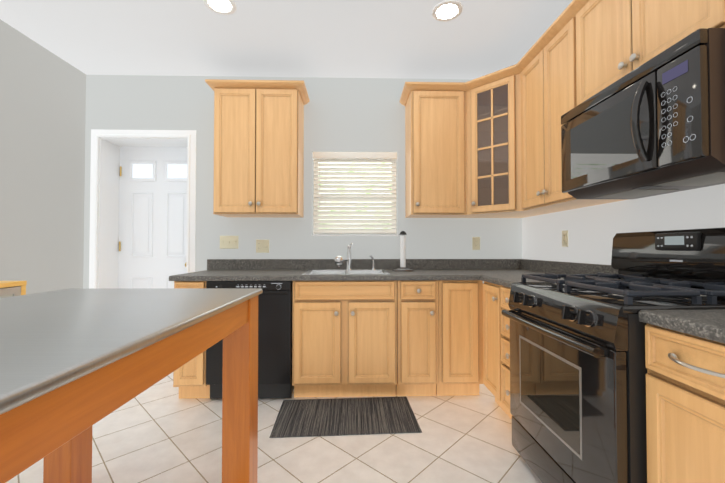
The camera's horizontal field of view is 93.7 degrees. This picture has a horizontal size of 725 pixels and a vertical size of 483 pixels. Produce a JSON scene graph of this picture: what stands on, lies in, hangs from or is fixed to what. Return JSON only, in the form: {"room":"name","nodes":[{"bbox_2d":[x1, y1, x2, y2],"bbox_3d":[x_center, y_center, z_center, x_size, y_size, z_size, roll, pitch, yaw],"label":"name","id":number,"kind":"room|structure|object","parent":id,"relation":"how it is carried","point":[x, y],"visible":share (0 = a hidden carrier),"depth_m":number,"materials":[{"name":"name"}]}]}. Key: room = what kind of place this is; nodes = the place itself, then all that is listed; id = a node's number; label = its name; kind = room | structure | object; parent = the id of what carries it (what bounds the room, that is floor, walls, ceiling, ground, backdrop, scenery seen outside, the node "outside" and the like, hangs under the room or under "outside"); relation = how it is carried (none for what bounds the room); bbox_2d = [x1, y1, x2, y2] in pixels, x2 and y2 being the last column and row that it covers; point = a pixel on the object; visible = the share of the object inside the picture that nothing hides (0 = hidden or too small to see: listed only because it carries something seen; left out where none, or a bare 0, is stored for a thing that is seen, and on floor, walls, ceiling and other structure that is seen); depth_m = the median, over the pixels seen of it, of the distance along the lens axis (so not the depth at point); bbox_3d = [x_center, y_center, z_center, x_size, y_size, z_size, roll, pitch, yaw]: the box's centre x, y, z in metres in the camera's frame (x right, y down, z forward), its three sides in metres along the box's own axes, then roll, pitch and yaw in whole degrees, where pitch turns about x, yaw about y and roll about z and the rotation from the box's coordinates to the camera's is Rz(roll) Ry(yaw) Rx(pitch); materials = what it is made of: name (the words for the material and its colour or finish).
{"room":"kitchen","nodes":[
{"label":"kitchen","id":0,"kind":"room"},
{"bbox_2d":[0,19,85,294],"bbox_3d":[-2.464,-0.219,-0.043,0.120,2.660,6.380,0,-1,-1],"label":"wall","id":1,"kind":"structure","parent":0,"point":[42,133],"depth_m":2.60,"materials":[{"name":"paint"}]},
{"bbox_2d":[6,372,541,482],"bbox_3d":[-0.437,1.141,0.224,4.186,0.050,6.860,0,-1,-1],"label":"floor","id":2,"kind":"structure","parent":0,"point":[160,431],"depth_m":1.88,"materials":[{"name":"tile"}]},
{"bbox_2d":[0,281,26,297],"bbox_3d":[-2.282,0.706,1.774,0.316,0.872,0.739,0,-1,-1],"label":"base cabinet","id":3,"kind":"object","parent":2,"relation":"on","point":[11,288],"visible":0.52,"depth_m":2.09,"materials":[{"name":"brown wood"}]},
{"bbox_2d":[0,288,262,482],"bbox_3d":[-0.916,0.665,0.801,0.939,0.920,1.580,0,-1,-1],"label":"island table","id":4,"kind":"object","parent":2,"relation":"on","point":[76,365],"visible":1,"depth_m":0.85,"materials":[{"name":"metal"}]},
{"bbox_2d":[173,281,209,398],"bbox_3d":[-1.243,0.722,2.712,0.228,0.871,0.657,0,-1,-1],"label":"base cabinet","id":5,"kind":"object","parent":2,"relation":"on","point":[189,379],"visible":0.1,"depth_m":2.42,"materials":[{"name":"brown wood"}]},
{"bbox_2d":[206,281,293,398],"bbox_3d":[-0.821,0.717,2.714,0.599,0.858,0.617,0,-1,-1],"label":"dishwasher","id":6,"kind":"object","parent":2,"relation":"on","point":[275,304],"visible":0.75,"depth_m":2.43,"materials":[{"name":"black"}]},
{"bbox_2d":[292,281,396,396],"bbox_3d":[-0.135,0.723,2.739,0.755,0.871,0.657,0,-1,-1],"label":"base cabinet","id":7,"kind":"object","parent":2,"relation":"on","point":[344,338],"visible":1,"depth_m":2.45,"materials":[{"name":"brown wood"}]},
{"bbox_2d":[169,259,480,280],"bbox_3d":[0.046,0.220,2.760,2.852,0.133,0.642,0,-1,-1],"label":"countertop","id":8,"kind":"structure","parent":7,"relation":"on","point":[217,269],"depth_m":2.95,"materials":[{"name":"stone"}]},
{"bbox_2d":[334,243,352,269],"bbox_3d":[-0.156,0.128,2.852,0.079,0.230,0.235,0,-1,27],"label":"faucet","id":9,"kind":"object","parent":8,"relation":"on","point":[339,261],"visible":1,"depth_m":2.91,"materials":[{"name":"silver metal"}]},
{"bbox_2d":[302,269,389,274],"bbox_3d":[-0.126,0.327,2.741,0.648,0.172,0.508,0,-1,-1],"label":"sink","id":10,"kind":"object","parent":8,"relation":"in","point":[352,272],"visible":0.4,"depth_m":2.88,"materials":[{"name":"silver metal"}]},
{"bbox_2d":[369,255,375,269],"bbox_3d":[0.086,0.178,2.934,0.058,0.133,0.040,0,-1,-1],"label":"sprayer","id":11,"kind":"object","parent":10,"relation":"on","point":[373,261],"visible":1,"depth_m":2.92,"materials":[{"name":"silver metal"}]},
{"bbox_2d":[392,231,413,271],"bbox_3d":[0.345,0.080,2.902,0.190,0.340,0.190,0,-1,-1],"label":"paper towel holder","id":12,"kind":"object","parent":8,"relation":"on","point":[402,251],"visible":1,"depth_m":2.88,"materials":[{"name":"grey metal"}]},
{"bbox_2d":[269,396,421,437],"bbox_3d":[-0.108,1.146,2.248,0.919,0.006,0.521,0,-1,-1],"label":"rug","id":13,"kind":"object","parent":2,"relation":"on","point":[341,416],"visible":1,"depth_m":2.21,"materials":[{"name":"grey fabric"}]},
{"bbox_2d":[396,280,438,395],"bbox_3d":[0.398,0.723,2.752,0.299,0.871,0.657,0,-1,-1],"label":"base cabinet","id":14,"kind":"object","parent":2,"relation":"on","point":[417,342],"visible":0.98,"depth_m":2.46,"materials":[{"name":"brown wood"}]},
{"bbox_2d":[436,280,482,395],"bbox_3d":[0.712,0.723,2.775,0.323,0.871,0.627,0,-1,-1],"label":"base cabinet","id":15,"kind":"object","parent":2,"relation":"on","point":[460,310],"visible":0.83,"depth_m":2.47,"materials":[{"name":"brown wood"}]},
{"bbox_2d":[483,281,511,418],"bbox_3d":[1.160,0.715,2.313,0.647,0.871,0.304,0,-1,-1],"label":"base cabinet","id":16,"kind":"object","parent":2,"relation":"on","point":[492,336],"visible":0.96,"depth_m":2.29,"materials":[{"name":"brown wood"}]},
{"bbox_2d":[477,259,617,287],"bbox_3d":[1.175,0.210,2.167,0.624,0.133,0.600,0,-1,-1],"label":"countertop","id":17,"kind":"structure","parent":16,"relation":"on","point":[505,272],"depth_m":2.58,"materials":[{"name":"stone"}]},
{"bbox_2d":[500,286,510,411],"bbox_3d":[1.167,0.710,2.009,0.647,0.871,0.301,0,-1,-1],"label":"base cabinet","id":18,"kind":"object","parent":2,"relation":"on","point":[505,353],"visible":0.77,"depth_m":2.09,"materials":[{"name":"brown wood"}]},
{"bbox_2d":[501,227,724,482],"bbox_3d":[1.120,0.541,1.478,0.748,1.192,0.756,0,-1,-1],"label":"gas range","id":19,"kind":"object","parent":2,"relation":"on","point":[578,370],"visible":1,"depth_m":1.33,"materials":[{"name":"black metal"}]},
{"bbox_2d":[645,324,724,482],"bbox_3d":[1.194,0.688,0.715,0.656,0.871,0.759,0,-1,-1],"label":"base cabinet","id":20,"kind":"object","parent":2,"relation":"on","point":[685,404],"visible":0.98,"depth_m":0.96,"materials":[{"name":"brown wood"}]},
{"bbox_2d":[639,309,724,343],"bbox_3d":[1.211,0.185,0.722,0.624,0.133,0.763,0,-1,-1],"label":"countertop","id":21,"kind":"structure","parent":20,"relation":"on","point":[708,324],"depth_m":0.98,"materials":[{"name":"stone"}]},
{"bbox_2d":[0,0,572,78],"bbox_3d":[-0.431,-1.598,0.030,4.186,0.100,6.380,0,-1,-1],"label":"ceiling","id":22,"kind":"structure","parent":0,"point":[414,39],"depth_m":2.50,"materials":[{"name":"paint"}]},
{"bbox_2d":[203,0,236,14],"bbox_3d":[-0.906,-1.507,2.160,0.200,0.009,0.200,0,-1,-1],"label":"recessed light","id":23,"kind":"object","parent":22,"relation":"in","point":[225,7],"visible":1,"depth_m":2.17,"materials":[{"name":"white"}]},
{"bbox_2d":[432,0,462,21],"bbox_3d":[0.554,-1.506,2.226,0.200,0.009,0.200,0,-1,-1],"label":"recessed light","id":24,"kind":"object","parent":22,"relation":"in","point":[446,10],"visible":1,"depth_m":2.22,"materials":[{"name":"white"}]},
{"bbox_2d":[83,75,521,288],"bbox_3d":[-0.511,-0.164,3.225,3.946,2.660,0.300,0,-1,-1],"label":"wall","id":25,"kind":"structure","parent":0,"point":[354,114],"depth_m":3.08,"materials":[{"name":"paint"}]},
{"bbox_2d":[89,129,195,288],"bbox_3d":[-1.963,0.084,3.171,0.925,2.163,0.318,0,-1,-1],"label":"door frame","id":26,"kind":"structure","parent":25,"relation":"attached to","point":[106,145],"depth_m":3.05,"materials":[{"name":"white"}]},
{"bbox_2d":[118,147,186,288],"bbox_3d":[-1.966,0.113,3.271,0.789,2.081,0.113,0,-1,-1],"label":"entry door","id":27,"kind":"structure","parent":25,"relation":"in","point":[152,217],"depth_m":3.29,"materials":[{"name":"white wood"}]},
{"bbox_2d":[220,236,238,248],"bbox_3d":[-1.198,0.006,3.049,0.167,0.116,0.011,0,-1,-1],"label":"light switch","id":28,"kind":"object","parent":25,"relation":"attached to","point":[228,242],"visible":1,"depth_m":3.05,"materials":[{"name":"beige plastic"}]},
{"bbox_2d":[205,79,309,217],"bbox_3d":[-0.870,-0.758,2.897,0.788,1.077,0.356,0,-1,-1],"label":"upper cabinet","id":29,"kind":"object","parent":25,"relation":"attached to","point":[258,152],"depth_m":2.76,"materials":[{"name":"brown wood"}]},
{"bbox_2d":[256,240,268,252],"bbox_3d":[-0.900,0.042,3.056,0.118,0.118,0.011,0,-1,-1],"label":"double electrical outlet","id":30,"kind":"object","parent":25,"relation":"attached to","point":[262,246],"visible":1,"depth_m":3.06,"materials":[{"name":"beige plastic"}]},
{"bbox_2d":[312,162,397,235],"bbox_3d":[-0.070,-0.434,3.186,0.782,0.770,0.189,0,-1,-1],"label":"window","id":31,"kind":"structure","parent":25,"relation":"in","point":[359,206],"depth_m":3.22,"materials":[{"name":"white"}]},
{"bbox_2d":[313,152,396,233],"bbox_3d":[-0.068,-0.446,3.126,0.771,0.745,0.079,0,-1,-1],"label":"window blinds","id":32,"kind":"object","parent":31,"relation":"attached to","point":[336,226],"visible":0.96,"depth_m":3.13,"materials":[{"name":"white plastic"}]},
{"bbox_2d":[405,91,465,217],"bbox_3d":[0.625,-0.745,2.935,0.459,1.053,0.352,0,-1,-1],"label":"upper cabinet","id":33,"kind":"object","parent":25,"relation":"attached to","point":[435,154],"visible":0.98,"depth_m":2.80,"materials":[{"name":"brown wood"}]},
{"bbox_2d":[472,237,479,249],"bbox_3d":[1.040,0.018,3.106,0.072,0.118,0.008,0,-1,-1],"label":"electrical outlet","id":34,"kind":"object","parent":25,"relation":"attached to","point":[475,243],"visible":1,"depth_m":3.10,"materials":[{"name":"beige plastic"}]},
{"bbox_2d":[399,0,588,105],"bbox_3d":[0.786,-1.290,1.740,0.826,0.052,2.769,0,-1,-1],"label":"crown molding","id":35,"kind":"structure","parent":25,"relation":"attached to","point":[566,16],"depth_m":2.55,"materials":[{"name":"brown wood"}]},
{"bbox_2d":[522,184,724,264],"bbox_3d":[1.601,-0.217,0.057,0.120,2.660,6.380,0,-1,-1],"label":"wall","id":36,"kind":"structure","parent":0,"point":[593,230],"depth_m":2.05,"materials":[{"name":"paint"}]},
{"bbox_2d":[457,73,558,217],"bbox_3d":[1.165,-0.747,2.816,0.612,1.053,0.617,0,-1,-1],"label":"upper cabinet","id":37,"kind":"object","parent":36,"relation":"attached to","point":[493,149],"visible":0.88,"depth_m":2.69,"materials":[{"name":"brown wood"}]},
{"bbox_2d":[562,230,567,246],"bbox_3d":[1.477,-0.020,2.481,0.008,0.118,0.072,0,-1,-1],"label":"outlet","id":38,"kind":"object","parent":36,"relation":"attached to","point":[564,238],"visible":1,"depth_m":2.47,"materials":[{"name":"beige plastic"}]},
{"bbox_2d":[520,17,627,210],"bbox_3d":[1.313,-0.758,2.199,0.347,1.053,0.621,0,-1,-1],"label":"upper cabinet","id":39,"kind":"object","parent":36,"relation":"attached to","point":[548,87],"visible":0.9,"depth_m":2.16,"materials":[{"name":"brown wood"}]},
{"bbox_2d":[576,0,724,105],"bbox_3d":[1.330,-1.003,1.509,0.347,0.585,0.763,0,-1,-1],"label":"upper cabinet","id":40,"kind":"object","parent":36,"relation":"attached to","point":[616,40],"visible":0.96,"depth_m":1.53,"materials":[{"name":"brown wood"}]},
{"bbox_2d":[561,28,724,198],"bbox_3d":[1.271,-0.468,1.498,0.463,0.463,0.756,0,-1,-1],"label":"microwave","id":41,"kind":"object","parent":40,"relation":"attached to","point":[655,126],"visible":1,"depth_m":1.31,"materials":[{"name":"black metal"}]},
{"label":"outside","id":42,"kind":"structure","parent":0,"visible":0},
{"bbox_2d":[318,162,390,228],"bbox_3d":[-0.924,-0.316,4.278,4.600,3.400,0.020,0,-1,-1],"label":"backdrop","id":43,"kind":"structure","parent":42,"point":[361,189],"depth_m":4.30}
]}

